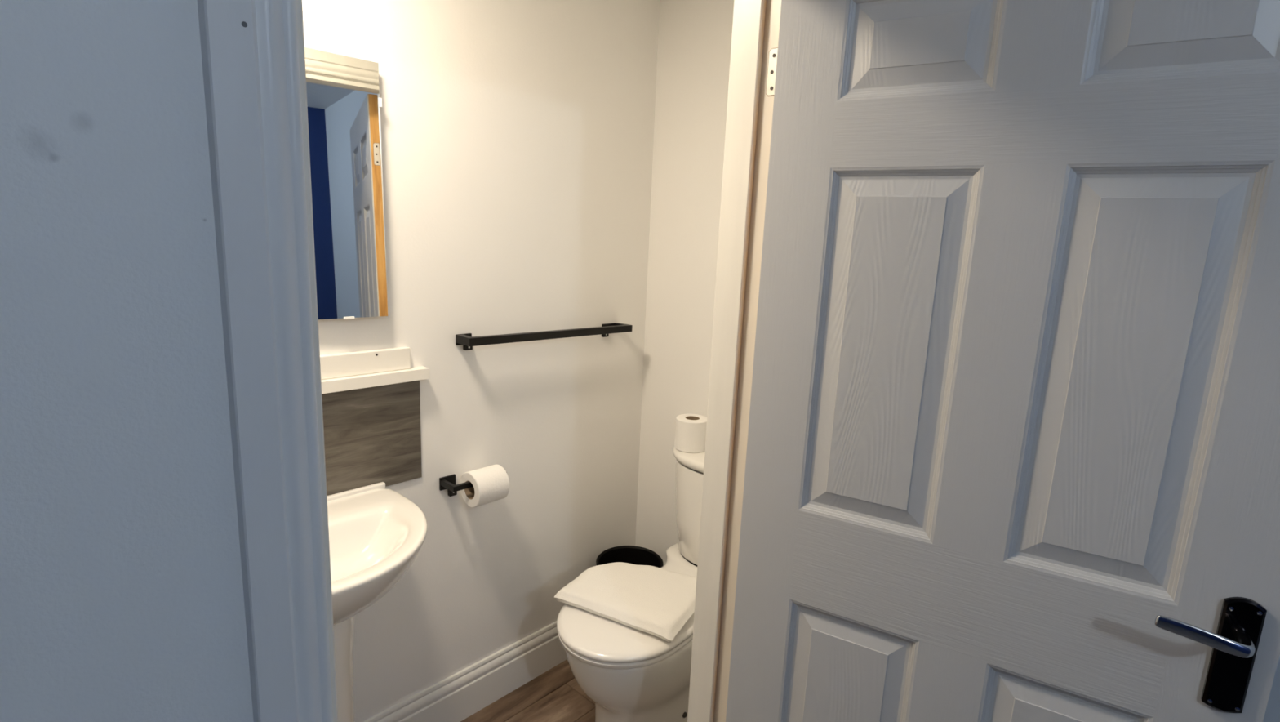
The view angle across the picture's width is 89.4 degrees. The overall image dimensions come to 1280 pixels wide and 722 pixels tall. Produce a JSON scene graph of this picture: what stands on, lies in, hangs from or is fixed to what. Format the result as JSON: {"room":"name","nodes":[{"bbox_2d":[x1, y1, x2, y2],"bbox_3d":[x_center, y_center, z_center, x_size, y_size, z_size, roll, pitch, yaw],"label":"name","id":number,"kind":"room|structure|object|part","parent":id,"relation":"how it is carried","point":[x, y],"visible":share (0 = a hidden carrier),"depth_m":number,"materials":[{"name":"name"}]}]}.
{"room":"hotel bedroom","nodes":[
{"label":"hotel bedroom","id":0,"kind":"room"},
{"bbox_2d":[0,0,253,721],"bbox_3d":[-0.749,0.175,0.243,0.095,2.400,4.300,12,14,41],"label":"wall","id":1,"kind":"structure","parent":0,"point":[122,597],"depth_m":0.50,"materials":[{"name":"white paint"}]},
{"bbox_2d":[197,0,781,721],"bbox_3d":[-0.091,0.252,0.993,0.131,2.026,0.937,12,14,41],"label":"trim","id":2,"kind":"structure","parent":1,"relation":"attached to","point":[253,58],"depth_m":0.60,"materials":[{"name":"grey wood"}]},
{"bbox_3d":[-0.343,0.308,0.640,0.018,2.026,0.070,12,14,41],"label":"architrave","id":3,"kind":"part","parent":2,"relation":"part of","materials":[{"name":"white wood"}]},
{"bbox_2d":[725,0,1279,721],"bbox_3d":[0.506,0.310,1.025,0.767,1.936,0.109,9,12,30],"label":"door","id":4,"kind":"structure","parent":1,"relation":"in","point":[1012,453],"depth_m":0.96,"materials":[{"name":"grey wood"}]},
{"bbox_3d":[0.370,0.743,1.212,0.224,0.590,0.035,9,12,30],"label":"panel","id":5,"kind":"part","parent":4,"relation":"part of","materials":[{"name":"grey wood"}]},
{"bbox_3d":[0.403,-0.011,1.069,0.224,0.595,0.035,9,12,30],"label":"panel","id":6,"kind":"part","parent":4,"relation":"part of","materials":[{"name":"grey wood"}]},
{"bbox_3d":[0.424,-0.481,0.979,0.224,0.158,0.035,9,12,30],"label":"panel","id":7,"kind":"part","parent":4,"relation":"part of","materials":[{"name":"grey wood"}]},
{"bbox_3d":[0.521,0.388,1.062,0.538,0.176,0.035,9,12,30],"label":"rail","id":8,"kind":"part","parent":4,"relation":"part of","materials":[{"name":"grey wood"}]},
{"bbox_3d":[0.553,-0.332,0.925,0.538,0.102,0.035,9,12,30],"label":"rail","id":9,"kind":"part","parent":4,"relation":"part of","materials":[{"name":"grey wood"}]},
{"bbox_3d":[0.644,0.786,1.053,0.214,0.590,0.035,9,12,30],"label":"panel","id":10,"kind":"part","parent":4,"relation":"part of","materials":[{"name":"grey wood"}]},
{"bbox_3d":[0.677,0.031,0.909,0.214,0.595,0.035,9,12,30],"label":"panel","id":11,"kind":"part","parent":4,"relation":"part of","materials":[{"name":"grey wood"}]},
{"bbox_3d":[0.698,-0.438,0.820,0.214,0.158,0.035,9,12,30],"label":"panel","id":12,"kind":"part","parent":4,"relation":"part of","materials":[{"name":"grey wood"}]},
{"bbox_3d":[0.744,0.358,0.839,0.119,0.031,0.047,3,11,2],"label":"lever","id":13,"kind":"part","parent":4,"relation":"part of","materials":[{"name":"silver metal"}]},
{"bbox_3d":[0.798,0.397,0.870,0.042,0.166,0.008,9,12,30],"label":"handle plate","id":14,"kind":"part","parent":4,"relation":"part of","materials":[{"name":"black metal"}]},
{"bbox_2d":[302,0,659,721],"bbox_3d":[-0.947,-0.039,1.323,0.100,2.400,2.950,12,14,41],"label":"wall","id":15,"kind":"structure","parent":0,"point":[517,135],"depth_m":1.85,"materials":[{"name":"white paint"}]},
{"bbox_2d":[304,46,387,319],"bbox_3d":[-0.755,-0.370,1.372,0.424,0.576,0.025,-8,13,-43],"label":"mirror","id":16,"kind":"object","parent":15,"relation":"attached to","point":[344,103],"visible":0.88,"depth_m":1.45,"materials":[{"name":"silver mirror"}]},
{"bbox_2d":[321,380,422,495],"bbox_3d":[-0.828,0.216,1.436,0.006,0.274,0.736,12,14,41],"label":"backsplash","id":17,"kind":"structure","parent":15,"relation":"attached to","point":[372,435],"depth_m":1.61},
{"bbox_2d":[320,346,430,393],"bbox_3d":[-0.806,0.043,1.396,0.036,0.084,0.750,12,14,41],"label":"shelf","id":18,"kind":"object","parent":15,"relation":"attached to","point":[348,371],"visible":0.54,"depth_m":1.55,"materials":[{"name":"white"}]},
{"bbox_2d":[363,620,567,721],"bbox_3d":[-0.953,1.072,1.494,0.018,0.155,2.750,12,14,41],"label":"baseboard","id":19,"kind":"structure","parent":15,"relation":"attached to","point":[460,695],"depth_m":1.99,"materials":[{"name":"white wood"}]},
{"bbox_2d":[439,471,506,496],"bbox_3d":[-0.467,0.346,1.819,0.072,0.059,0.174,12,14,41],"label":"toilet roll holder","id":20,"kind":"object","parent":15,"relation":"attached to","point":[448,482],"visible":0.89,"depth_m":1.77,"materials":[{"name":"black metal"}]},
{"bbox_3d":[-0.533,0.336,1.792,0.007,0.036,0.048,12,14,41],"label":"wall plate","id":21,"kind":"part","parent":20,"relation":"part of","materials":[{"name":"black metal"}]},
{"bbox_2d":[459,464,509,507],"bbox_3d":[-0.434,0.349,1.810,0.099,0.099,0.100,12,14,41],"label":"toilet roll","id":22,"kind":"object","parent":20,"relation":"on","point":[491,483],"visible":0.97,"depth_m":1.78,"materials":[{"name":"white paper"}]},
{"bbox_2d":[455,322,632,350],"bbox_3d":[-0.262,-0.075,1.949,0.068,0.052,0.624,12,14,41],"label":"towel rail","id":23,"kind":"object","parent":15,"relation":"attached to","point":[468,341],"visible":1,"depth_m":1.86,"materials":[{"name":"black metal"}]},
{"bbox_3d":[-0.479,-0.059,1.758,0.007,0.030,0.047,12,14,41],"label":"wall plate","id":24,"kind":"part","parent":23,"relation":"part of","materials":[{"name":"black metal"}]},
{"bbox_3d":[-0.104,-0.112,2.163,0.007,0.026,0.063,12,14,41],"label":"wall plate","id":25,"kind":"part","parent":23,"relation":"part of","materials":[{"name":"black metal"}]},
{"bbox_2d":[461,658,595,721],"bbox_3d":[-0.689,1.255,1.276,0.950,0.100,2.950,12,14,41],"label":"floor","id":26,"kind":"structure","parent":0,"point":[555,695],"depth_m":2.03,"materials":[{"name":"brown wood"}]},
{"bbox_2d":[326,481,427,721],"bbox_3d":[-0.698,0.766,1.399,0.416,0.812,0.538,12,14,41],"label":"basin","id":27,"kind":"object","parent":26,"relation":"on","point":[376,533],"visible":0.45,"depth_m":1.43,"materials":[{"name":"white ceramic"}]},
{"bbox_3d":[-0.683,0.450,1.338,0.418,0.148,0.540,12,14,41],"label":"bowl","id":28,"kind":"part","parent":27,"relation":"part of","materials":[{"name":"white ceramic"}]},
{"bbox_2d":[595,545,663,567],"bbox_3d":[-0.043,0.862,2.250,0.231,0.361,0.231,12,14,41],"label":"waste bin","id":29,"kind":"object","parent":26,"relation":"on","point":[637,555],"visible":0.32,"depth_m":2.31,"materials":[{"name":"black plastic"}]},
{"bbox_2d":[556,445,704,721],"bbox_3d":[0.065,0.710,1.889,0.394,0.805,0.702,12,14,41],"label":"toilet","id":30,"kind":"object","parent":26,"relation":"on","point":[630,674],"visible":0.43,"depth_m":1.70,"materials":[{"name":"white ceramic"}]},
{"bbox_2d":[553,561,696,642],"bbox_3d":[-0.012,0.653,1.839,0.367,0.055,0.307,8,12,26],"label":"towel","id":31,"kind":"object","parent":30,"relation":"on","point":[658,602],"visible":0.98,"depth_m":1.78,"materials":[{"name":"white fabric"}]},
{"bbox_3d":[-0.019,0.719,1.798,0.344,0.016,0.447,12,14,41],"label":"seat","id":32,"kind":"part","parent":30,"relation":"part of","materials":[{"name":"white plastic"}]},
{"bbox_3d":[-0.018,0.696,1.794,0.350,0.024,0.455,12,14,41],"label":"lid","id":33,"kind":"part","parent":30,"relation":"part of","materials":[{"name":"white plastic"}]},
{"bbox_3d":[0.245,0.305,1.993,0.394,0.032,0.218,12,14,41],"label":"cistern lid","id":34,"kind":"part","parent":30,"relation":"part of","materials":[{"name":"white ceramic"}]},
{"bbox_2d":[674,413,706,453],"bbox_3d":[0.163,0.227,2.035,0.103,0.098,0.103,12,14,41],"label":"toilet roll","id":35,"kind":"object","parent":30,"relation":"on","point":[691,428],"visible":0.92,"depth_m":1.99,"materials":[{"name":"white paper"}]},
{"bbox_2d":[635,0,733,565],"bbox_3d":[0.347,-0.123,2.064,0.795,2.400,0.100,12,14,41],"label":"wall","id":36,"kind":"structure","parent":0,"point":[695,36],"depth_m":2.14,"materials":[{"name":"white paint"}]},
{"bbox_2d":[1262,655,1279,721],"bbox_3d":[1.578,0.181,0.750,2.655,2.400,0.100,12,14,41],"label":"wall","id":37,"kind":"structure","parent":0,"point":[1272,713],"depth_m":1.16,"materials":[{"name":"white paint"}]}
]}

